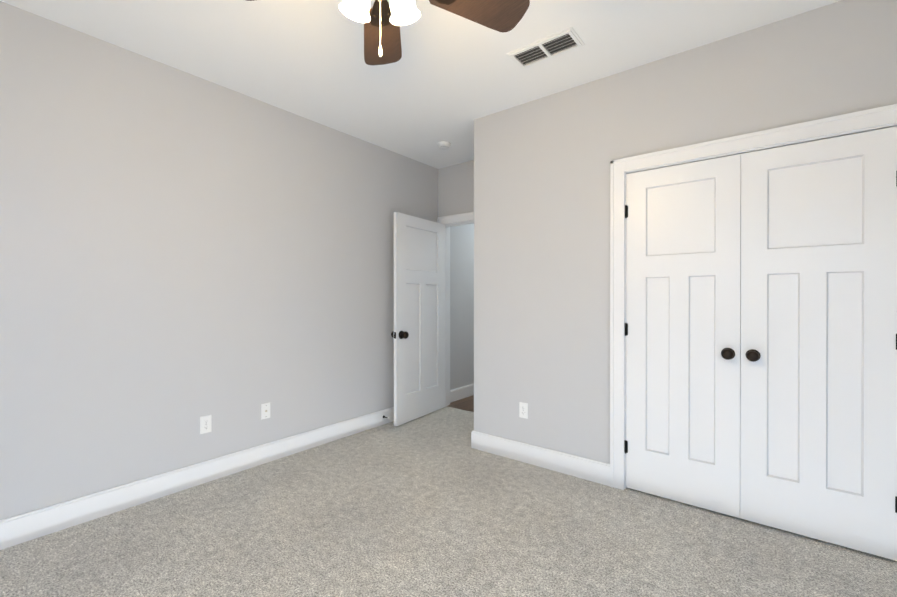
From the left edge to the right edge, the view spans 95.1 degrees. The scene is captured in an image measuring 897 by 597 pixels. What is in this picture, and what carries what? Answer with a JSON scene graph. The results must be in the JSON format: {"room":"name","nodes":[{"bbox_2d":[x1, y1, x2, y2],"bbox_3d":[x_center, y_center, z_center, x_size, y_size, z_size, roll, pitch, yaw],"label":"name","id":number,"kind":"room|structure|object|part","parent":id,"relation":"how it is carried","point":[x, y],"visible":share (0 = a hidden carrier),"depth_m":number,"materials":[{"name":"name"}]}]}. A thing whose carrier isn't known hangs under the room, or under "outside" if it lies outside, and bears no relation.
{"room":"empty bedroom","nodes":[
{"label":"empty bedroom","id":0,"kind":"room"},
{"bbox_2d":[0,1,473,519],"bbox_3d":[-0.701,-0.121,4.008,0.120,2.686,7.414,0,0,38],"label":"wall","id":1,"kind":"structure","parent":0,"point":[182,253],"depth_m":2.59,"materials":[{"name":"grey paint"}]},
{"bbox_2d":[0,407,393,549],"bbox_3d":[-1.490,1.156,2.902,0.015,0.140,4.454,0,0,38],"label":"baseboard","id":2,"kind":"structure","parent":1,"relation":"attached to","point":[25,527],"depth_m":2.55,"materials":[{"name":"white paint"}]},
{"bbox_2d":[200,415,211,433],"bbox_3d":[-1.620,0.841,2.742,0.008,0.115,0.070,0,0,38],"label":"electrical outlet","id":3,"kind":"object","parent":1,"relation":"attached to","point":[205,424],"visible":1,"depth_m":2.74,"materials":[{"name":"white plastic"}]},
{"bbox_2d":[261,402,269,419],"bbox_3d":[-1.360,0.840,3.064,0.018,0.115,0.070,0,0,38],"label":"electrical outlet","id":4,"kind":"object","parent":1,"relation":"attached to","point":[265,410],"visible":1,"depth_m":3.06,"materials":[{"name":"white plastic"}]},
{"bbox_2d":[450,384,473,402],"bbox_3d":[0.768,1.147,5.766,0.015,0.140,2.600,0,0,38],"label":"baseboard","id":5,"kind":"structure","parent":1,"relation":"attached to","point":[456,394],"depth_m":4.98,"materials":[{"name":"white paint"}]},
{"bbox_2d":[0,0,840,168],"bbox_3d":[0.861,-1.510,2.771,4.100,0.100,7.414,0,0,38],"label":"ceiling","id":6,"kind":"structure","parent":0,"point":[448,76],"depth_m":2.40,"materials":[{"name":"white paint"}]},
{"bbox_2d":[246,0,529,64],"bbox_3d":[-0.227,-1.154,1.357,1.117,0.604,1.123,0,0,38],"label":"fan","id":7,"kind":"object","parent":6,"relation":"hanging from","point":[383,21],"visible":1,"depth_m":1.59,"materials":[{"name":"brown wood"}]},
{"bbox_3d":[-0.235,-1.030,1.403,0.277,0.110,0.277,0,0,38],"label":"lamp shade","id":8,"kind":"part","parent":7,"relation":"part of","materials":[{"name":"white glass"}]},
{"bbox_3d":[-0.286,-1.121,1.775,0.351,0.042,0.345,0,0,38],"label":"blade","id":9,"kind":"part","parent":7,"relation":"part of","materials":[{"name":"brown wood"}]},
{"bbox_3d":[-0.207,-0.959,1.404,0.120,0.214,0.043,0,0,38],"label":"cord","id":10,"kind":"part","parent":7,"relation":"part of","materials":[{"name":"silver metal"}]},
{"bbox_3d":[0.122,-1.120,1.551,0.282,0.042,0.387,0,0,38],"label":"blade","id":11,"kind":"part","parent":7,"relation":"part of","materials":[{"name":"brown wood"}]},
{"bbox_2d":[437,141,450,148],"bbox_3d":[-0.041,-1.445,3.888,0.132,0.036,0.132,0,0,38],"label":"smoke detector","id":12,"kind":"object","parent":6,"relation":"attached to","point":[443,145],"visible":1,"depth_m":3.85,"materials":[{"name":"white plastic"}]},
{"bbox_2d":[507,27,584,68],"bbox_3d":[0.565,-1.453,2.404,0.400,0.013,0.200,0,0,38],"label":"ceiling vent","id":13,"kind":"object","parent":6,"relation":"in","point":[553,45],"visible":1,"depth_m":2.39,"materials":[{"name":"white metal"}]},
{"bbox_2d":[0,406,896,596],"bbox_3d":[-0.003,1.279,1.684,4.100,0.100,4.624,0,0,38],"label":"floor carpet","id":14,"kind":"object","parent":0,"point":[433,504],"visible":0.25,"depth_m":2.08,"materials":[{"name":"beige carpet"}]},
{"bbox_2d":[438,160,473,216],"bbox_3d":[0.333,-0.122,4.372,1.053,2.686,0.120,0,0,38],"label":"wall","id":15,"kind":"structure","parent":0,"point":[455,189],"depth_m":4.49,"materials":[{"name":"grey paint"}]},
{"bbox_2d":[391,212,445,425],"bbox_3d":[-0.251,0.195,4.226,0.190,2.030,0.849,0,0,38],"label":"entry door","id":16,"kind":"structure","parent":15,"relation":"in","point":[418,334],"depth_m":4.19,"materials":[{"name":"white paint"}]},
{"bbox_3d":[-0.477,0.348,3.937,0.187,0.080,0.114,0,0,38],"label":"knob","id":17,"kind":"part","parent":16,"relation":"part of","materials":[{"name":"brown metal"}]},
{"bbox_2d":[437,212,473,405],"bbox_3d":[0.310,0.154,4.377,1.005,2.135,0.143,0,0,38],"label":"door frame","id":18,"kind":"structure","parent":15,"relation":"attached to","point":[448,226],"depth_m":4.64,"materials":[{"name":"white paint"}]},
{"bbox_2d":[447,395,473,411],"bbox_3d":[2.293,1.272,4.595,4.100,0.098,2.790,0,0,38],"label":"floor","id":19,"kind":"structure","parent":0,"point":[466,403],"depth_m":4.73,"materials":[{"name":"brown wood"}]},
{"bbox_2d":[474,0,896,463],"bbox_3d":[1.347,-0.116,2.541,2.807,2.686,0.120,0,0,38],"label":"wall","id":20,"kind":"structure","parent":0,"point":[542,257],"depth_m":2.79,"materials":[{"name":"grey paint"}]},
{"bbox_2d":[519,402,527,418],"bbox_3d":[0.563,0.840,3.081,0.070,0.115,0.008,0,0,38],"label":"electrical outlet","id":21,"kind":"object","parent":20,"relation":"attached to","point":[523,410],"visible":1,"depth_m":3.08,"materials":[{"name":"white plastic"}]},
{"bbox_2d":[473,431,609,485],"bbox_3d":[0.632,1.155,3.023,1.092,0.140,0.015,0,0,38],"label":"baseboard","id":22,"kind":"structure","parent":20,"relation":"attached to","point":[579,467],"depth_m":2.96,"materials":[{"name":"white paint"}]},
{"bbox_2d":[625,154,740,517],"bbox_3d":[1.361,0.208,2.443,0.610,2.010,0.097,0,0,38],"label":"closet door","id":23,"kind":"structure","parent":20,"relation":"in","point":[683,299],"depth_m":2.43,"materials":[{"name":"white paint"}]},
{"bbox_3d":[1.135,0.198,2.628,0.024,1.592,0.011,0,0,38],"label":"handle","id":24,"kind":"part","parent":23,"relation":"part of","materials":[{"name":"black"}]},
{"bbox_3d":[1.546,0.309,2.275,0.066,0.066,0.062,0,0,38],"label":"knob","id":25,"kind":"part","parent":23,"relation":"part of","materials":[{"name":"brown metal"}]},
{"bbox_2d":[610,104,896,489],"bbox_3d":[1.644,0.203,2.308,1.240,2.050,0.120,0,0,38],"label":"door frame","id":26,"kind":"structure","parent":20,"relation":"attached to","point":[809,140],"depth_m":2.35,"materials":[{"name":"white paint"}]},
{"bbox_2d":[740,126,896,560],"bbox_3d":[1.841,0.209,2.064,0.610,2.010,0.097,0,0,38],"label":"closet door","id":27,"kind":"structure","parent":20,"relation":"in","point":[818,425],"depth_m":2.06,"materials":[{"name":"white paint"}]},
{"bbox_3d":[1.635,0.309,2.205,0.066,0.066,0.062,0,0,38],"label":"knob","id":28,"kind":"part","parent":27,"relation":"part of","materials":[{"name":"brown metal"}]},
{"bbox_3d":[2.075,0.200,1.887,0.024,1.592,0.011,0,0,38],"label":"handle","id":29,"kind":"part","parent":27,"relation":"part of","materials":[{"name":"black"}]},
{"bbox_3d":[1.422,-0.123,4.806,0.120,2.686,3.530,0,0,38],"label":"wall","id":30,"kind":"structure","parent":0,"visible":0},
{"bbox_2d":[471,430,473,447],"bbox_3d":[0.448,1.153,3.684,0.015,0.140,0.825,0,0,38],"label":"baseboard","id":31,"kind":"structure","parent":30,"relation":"attached to","point":[472,439],"depth_m":3.36,"materials":[{"name":"white paint"}]}
]}

